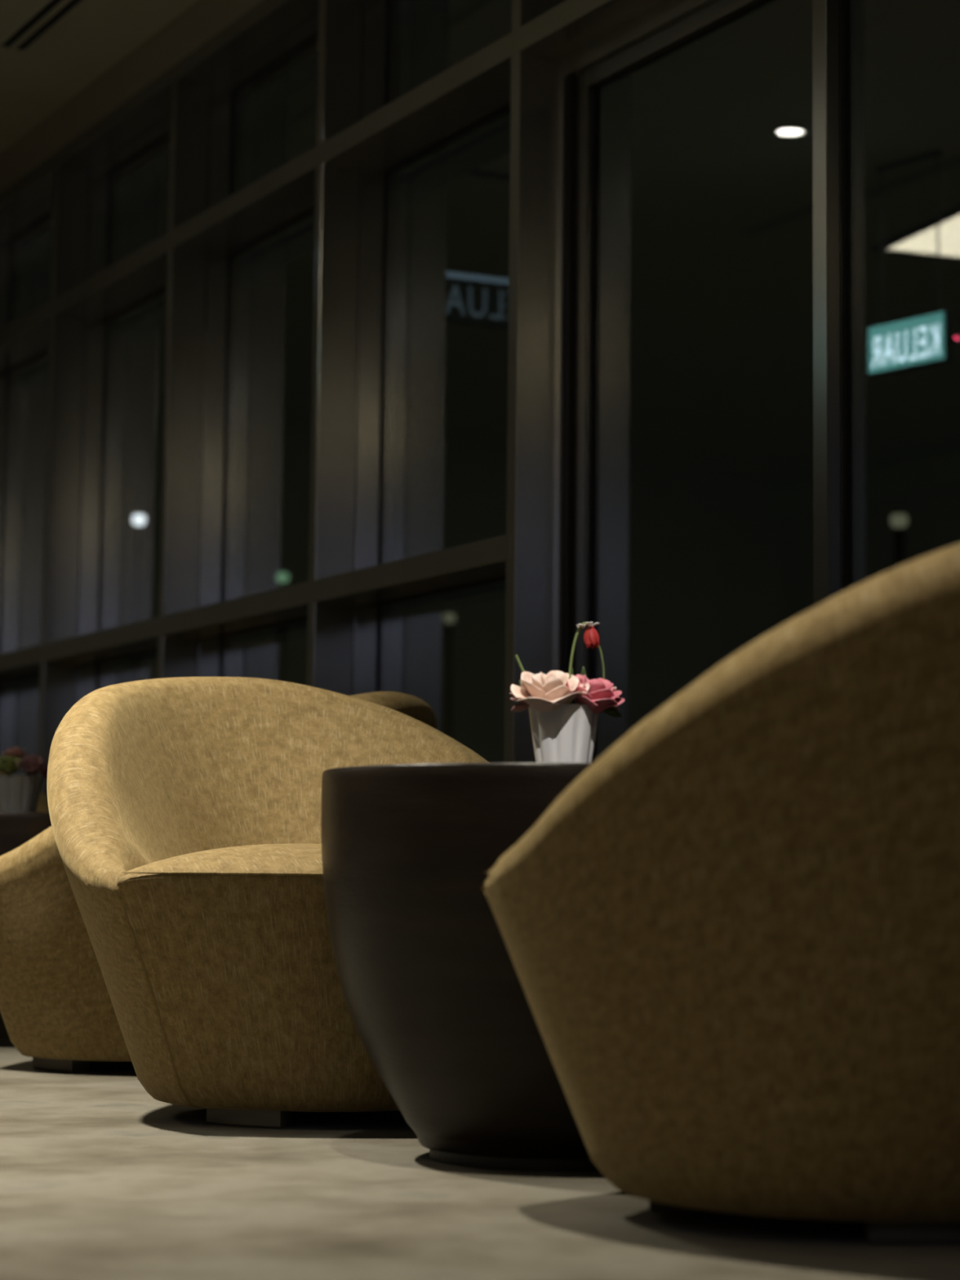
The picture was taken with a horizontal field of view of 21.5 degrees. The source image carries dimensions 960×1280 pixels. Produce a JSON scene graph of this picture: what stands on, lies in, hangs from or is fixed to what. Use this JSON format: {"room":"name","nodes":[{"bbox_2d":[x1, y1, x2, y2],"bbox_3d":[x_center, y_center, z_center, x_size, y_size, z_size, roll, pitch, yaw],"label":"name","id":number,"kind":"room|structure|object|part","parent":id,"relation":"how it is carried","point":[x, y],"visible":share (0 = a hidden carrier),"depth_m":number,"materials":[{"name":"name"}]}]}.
{"room":"lobby lounge","nodes":[
{"label":"lobby lounge","id":0,"kind":"room"},
{"bbox_2d":[0,0,198,153],"bbox_3d":[-2.613,-2.311,4.615,6.020,0.150,16.200,4,-6,-29],"label":"ceiling","id":1,"kind":"structure","parent":0,"point":[35,82],"depth_m":8.09,"materials":[{"name":"paint"}]},
{"bbox_2d":[0,0,85,51],"bbox_3d":[-0.765,-2.001,6.755,0.096,0.006,2.996,4,-6,-29],"label":"ceiling vent","id":2,"kind":"object","parent":1,"relation":"in","point":[51,13],"visible":1,"depth_m":7.82,"materials":[{"name":"metal"}]},
{"bbox_2d":[0,0,262,191],"bbox_3d":[0.250,-2.130,6.196,0.530,0.138,16.200,4,-6,-29],"label":"trim","id":3,"kind":"structure","parent":1,"relation":"attached to","point":[204,19],"depth_m":8.43,"materials":[{"name":"paint"}]},
{"bbox_2d":[0,0,319,231],"bbox_3d":[0.227,-2.043,6.175,0.120,0.075,16.200,4,-6,-29],"label":"trim","id":4,"kind":"structure","parent":3,"relation":"attached to","point":[268,21],"depth_m":8.45,"materials":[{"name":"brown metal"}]},
{"bbox_2d":[0,1047,959,1279],"bbox_3d":[-2.416,0.853,4.432,6.550,0.120,16.200,4,-6,-29],"label":"floor","id":5,"kind":"structure","parent":0,"point":[102,1178],"depth_m":2.97,"materials":[{"name":"concrete"}]},
{"bbox_2d":[0,770,48,812],"bbox_3d":[-1.531,0.664,7.006,0.914,0.783,0.958,4,-7,-31],"label":"tub chair","id":6,"kind":"object","parent":5,"relation":"on","point":[42,804],"visible":0.02,"depth_m":7.24,"materials":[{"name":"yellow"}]},
{"bbox_2d":[0,811,51,1047],"bbox_3d":[-1.108,0.703,6.160,0.681,0.548,0.681,-1,-6,14],"label":"table","id":7,"kind":"object","parent":5,"relation":"on","point":[16,828],"visible":0.06,"depth_m":5.85,"materials":[{"name":"brown wood"}]},
{"bbox_2d":[0,746,48,812],"bbox_3d":[-1.111,0.343,6.160,0.170,0.168,0.126,1,-6,0],"label":"potted flowers","id":8,"kind":"object","parent":7,"relation":"on","point":[18,793],"visible":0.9,"depth_m":6.12,"materials":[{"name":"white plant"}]},
{"bbox_3d":[-1.122,0.378,6.161,0.118,0.097,0.117,1,-6,0],"label":"pot","id":9,"kind":"part","parent":8,"relation":"part of","materials":[{"name":"grey ceramic"}]},
{"bbox_2d":[0,691,437,1072],"bbox_3d":[-0.555,0.512,5.364,0.958,0.783,0.914,-2,-6,21],"label":"tub chair","id":10,"kind":"object","parent":5,"relation":"on","point":[56,1008],"visible":0.15,"depth_m":5.07,"materials":[{"name":"yellow fabric"}]},
{"bbox_2d":[46,676,488,1128],"bbox_3d":[-0.322,0.423,4.437,0.914,0.783,0.958,3,-6,-25],"label":"tub chair","id":11,"kind":"object","parent":5,"relation":"on","point":[184,812],"visible":0.52,"depth_m":4.07,"materials":[{"name":"fabric"}]},
{"bbox_2d":[126,843,322,875],"bbox_3d":[-0.258,0.382,4.305,0.780,0.070,0.639,3,-6,-19],"label":"seat cushion","id":12,"kind":"object","parent":11,"relation":"on","point":[142,859],"depth_m":4.04,"materials":[{"name":"fabric"}]},
{"bbox_3d":[-0.185,0.566,4.072,0.810,0.374,0.200,3,-6,-19],"label":"panel","id":13,"kind":"part","parent":11,"relation":"part of","materials":[{"name":"fabric"}]},
{"bbox_2d":[320,762,599,1172],"bbox_3d":[0.109,0.468,3.647,0.681,0.548,0.681,-4,-7,40],"label":"table","id":14,"kind":"object","parent":5,"relation":"on","point":[436,999],"visible":0.52,"depth_m":3.40,"materials":[{"name":"brown wood"}]},
{"bbox_2d":[509,622,624,763],"bbox_3d":[0.127,0.084,3.682,0.166,0.223,0.141,1,-6,0],"label":"potted flowers","id":15,"kind":"object","parent":14,"relation":"on","point":[562,731],"visible":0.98,"depth_m":3.66,"materials":[{"name":"white ceramic"}]},
{"bbox_3d":[0.070,0.061,3.714,0.040,0.080,0.005,0,-6,6],"label":"stem","id":16,"kind":"part","parent":15,"relation":"part of","materials":[{"name":"green plant"}]},
{"bbox_3d":[0.122,0.147,3.693,0.107,0.100,0.106,1,-6,0],"label":"pot","id":17,"kind":"part","parent":15,"relation":"part of","materials":[{"name":"white ceramic"}]},
{"bbox_3d":[0.143,0.036,3.707,0.035,0.127,0.007,1,-6,-6],"label":"stem","id":18,"kind":"part","parent":15,"relation":"part of","materials":[{"name":"green plant"}]},
{"bbox_3d":[0.175,0.050,3.710,0.015,0.101,0.006,3,-6,-22],"label":"stem","id":19,"kind":"part","parent":15,"relation":"part of","materials":[{"name":"green plant"}]},
{"bbox_2d":[503,0,562,762],"bbox_3d":[0.129,-0.507,6.170,0.120,2.985,0.045,4,-6,-29],"label":"window frame","id":20,"kind":"structure","parent":5,"relation":"on","point":[535,103],"depth_m":6.16,"materials":[{"name":"brown metal"}]},
{"bbox_2d":[555,0,717,673],"bbox_3d":[0.782,-0.328,5.228,0.146,2.458,2.240,4,-6,-29],"label":"door frame","id":21,"kind":"structure","parent":5,"relation":"on","point":[672,11],"depth_m":6.16,"materials":[{"name":"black metal"}]},
{"bbox_3d":[0.798,-1.514,5.347,0.140,0.075,2.200,4,-6,-29],"label":"head frame","id":22,"kind":"part","parent":21,"relation":"part of","materials":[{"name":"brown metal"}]},
{"bbox_2d":[572,0,840,763],"bbox_3d":[0.486,-0.254,5.694,0.034,2.371,1.020,4,-6,-29],"label":"door","id":23,"kind":"structure","parent":21,"relation":"attached to","point":[707,517],"depth_m":5.71,"materials":[{"name":"glass"}]},
{"bbox_3d":[0.500,-1.411,5.806,0.034,0.045,0.915,4,-6,-29],"label":"rail","id":24,"kind":"part","parent":23,"relation":"part of","materials":[{"name":"brown metal"}]},
{"bbox_2d":[839,0,959,592],"bbox_3d":[1.031,-0.337,4.791,0.034,2.371,1.196,4,-6,-29],"label":"door","id":25,"kind":"structure","parent":21,"relation":"attached to","point":[900,60],"depth_m":5.15,"materials":[{"name":"glass"}]},
{"bbox_2d":[480,542,959,1244],"bbox_3d":[0.543,0.282,2.911,0.914,0.783,0.958,4,-7,-33],"label":"tub chair","id":26,"kind":"object","parent":5,"relation":"on","point":[732,940],"visible":1,"depth_m":2.67,"materials":[{"name":"yellow"}]},
{"bbox_3d":[0.351,0.488,3.217,0.810,0.374,0.200,4,-6,-28],"label":"panel","id":27,"kind":"part","parent":26,"relation":"part of","materials":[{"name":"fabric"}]},
{"bbox_3d":[-1.752,1.272,9.513,0.260,0.060,7.933,4,-6,-29],"label":"trim","id":28,"kind":"structure","parent":5,"relation":"on","visible":0},
{"bbox_2d":[0,671,39,775],"bbox_3d":[-1.679,0.682,9.565,0.130,1.166,1.122,4,-6,-29],"label":"window","id":29,"kind":"structure","parent":28,"relation":"on","point":[19,694],"depth_m":9.83,"materials":[{"name":"black glass"}]},
{"bbox_2d":[0,338,49,653],"bbox_3d":[-1.666,-0.522,9.684,0.130,1.253,1.122,4,-6,-29],"label":"window","id":30,"kind":"structure","parent":29,"relation":"on","point":[24,379],"depth_m":9.96,"materials":[{"name":"black glass"}]},
{"bbox_2d":[0,194,53,329],"bbox_3d":[-1.656,-1.417,9.772,0.130,0.546,1.122,4,-6,-29],"label":"window","id":31,"kind":"structure","parent":30,"relation":"on","point":[25,243],"depth_m":10.06,"materials":[{"name":"black glass"}]},
{"bbox_3d":[-1.637,-1.415,9.782,0.012,0.502,1.078,4,-6,-29],"label":"pane","id":32,"kind":"part","parent":31,"relation":"part of","materials":[{"name":"clear glass"}]},
{"bbox_2d":[37,164,89,795],"bbox_3d":[-1.506,-0.266,9.104,0.120,2.925,0.045,4,-6,-29],"label":"trim","id":33,"kind":"structure","parent":28,"relation":"on","point":[57,691],"depth_m":9.12,"materials":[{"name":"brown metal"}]},
{"bbox_2d":[75,646,157,703],"bbox_3d":[-1.134,0.592,8.588,0.130,1.166,1.122,4,-6,-29],"label":"window","id":34,"kind":"structure","parent":28,"relation":"on","point":[91,675],"depth_m":8.95,"materials":[{"name":"black glass"}]},
{"bbox_2d":[76,275,166,635],"bbox_3d":[-1.121,-0.612,8.706,0.130,1.253,1.122,4,-6,-29],"label":"window","id":35,"kind":"structure","parent":34,"relation":"on","point":[124,359],"depth_m":9.01,"materials":[{"name":"black glass"}]},
{"bbox_2d":[86,113,170,279],"bbox_3d":[-1.111,-1.507,8.795,0.130,0.546,1.122,4,-6,-29],"label":"window","id":36,"kind":"structure","parent":35,"relation":"on","point":[128,205],"depth_m":9.09,"materials":[{"name":"black glass"}]},
{"bbox_3d":[-1.092,-1.506,8.805,0.012,0.502,1.078,4,-6,-29],"label":"pane","id":37,"kind":"part","parent":36,"relation":"part of","materials":[{"name":"clear glass"}]},
{"bbox_3d":[-1.115,0.593,8.598,0.012,1.122,1.078,4,-6,-29],"label":"pane","id":38,"kind":"part","parent":34,"relation":"part of","materials":[{"name":"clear glass"}]},
{"bbox_2d":[156,80,209,678],"bbox_3d":[-0.961,-0.356,8.127,0.120,2.925,0.045,4,-6,-29],"label":"trim","id":39,"kind":"structure","parent":28,"relation":"on","point":[188,157],"depth_m":8.15,"materials":[{"name":"brown metal"}]},
{"bbox_2d":[197,614,307,684],"bbox_3d":[-0.589,0.501,7.610,0.130,1.166,1.122,4,-6,-29],"label":"window","id":40,"kind":"structure","parent":28,"relation":"on","point":[276,650],"depth_m":7.86,"materials":[{"name":"black glass"}]},
{"bbox_2d":[306,0,363,695],"bbox_3d":[-0.416,-0.447,7.150,0.120,2.925,0.045,4,-6,-29],"label":"window frame","id":41,"kind":"structure","parent":28,"relation":"on","point":[339,95],"depth_m":7.17,"materials":[{"name":"brown metal"}]},
{"bbox_2d":[351,573,506,762],"bbox_3d":[-0.044,0.410,6.633,0.130,1.166,1.122,4,-6,-29],"label":"window","id":42,"kind":"structure","parent":28,"relation":"on","point":[443,646],"depth_m":6.78,"materials":[{"name":"black glass"}]},
{"bbox_3d":[-6.368,-0.129,11.710,6.550,3.180,0.150,4,-6,-29],"label":"wall","id":43,"kind":"structure","parent":0,"visible":0},
{"bbox_2d":[0,533,510,679],"bbox_3d":[-1.800,0.098,9.594,0.121,0.064,7.933,4,-6,-29],"label":"trim","id":44,"kind":"structure","parent":43,"relation":"attached to","point":[486,557],"depth_m":7.29,"materials":[{"name":"brown metal"}]},
{"bbox_2d":[198,194,315,607],"bbox_3d":[-0.576,-0.703,7.729,0.130,1.253,1.122,4,-6,-29],"label":"window","id":45,"kind":"structure","parent":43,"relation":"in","point":[256,456],"depth_m":7.98,"materials":[{"name":"black glass"}]},
{"bbox_2d":[207,12,318,208],"bbox_3d":[-0.566,-1.598,7.818,0.130,0.546,1.122,4,-6,-29],"label":"window","id":46,"kind":"structure","parent":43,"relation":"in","point":[263,113],"depth_m":8.06,"materials":[{"name":"black glass"}]},
{"bbox_3d":[-0.547,-1.597,7.828,0.012,0.502,1.078,4,-6,-29],"label":"pane","id":47,"kind":"part","parent":46,"relation":"part of","materials":[{"name":"clear glass"}]},
{"bbox_2d":[0,0,670,365],"bbox_3d":[0.221,-1.482,6.119,0.121,0.062,16.200,4,-6,-29],"label":"trim","id":48,"kind":"structure","parent":43,"relation":"attached to","point":[570,26],"depth_m":7.09,"materials":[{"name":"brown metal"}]},
{"bbox_2d":[353,87,511,570],"bbox_3d":[-0.030,-0.793,6.752,0.130,1.253,1.122,4,-6,-29],"label":"window","id":49,"kind":"structure","parent":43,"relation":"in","point":[432,410],"depth_m":6.95,"materials":[{"name":"black glass"}]},
{"bbox_2d":[360,0,511,119],"bbox_3d":[-0.021,-1.688,6.841,0.130,0.546,1.122,4,-6,-29],"label":"window","id":50,"kind":"structure","parent":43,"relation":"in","point":[406,44],"depth_m":7.16,"materials":[{"name":"black glass"}]}
]}

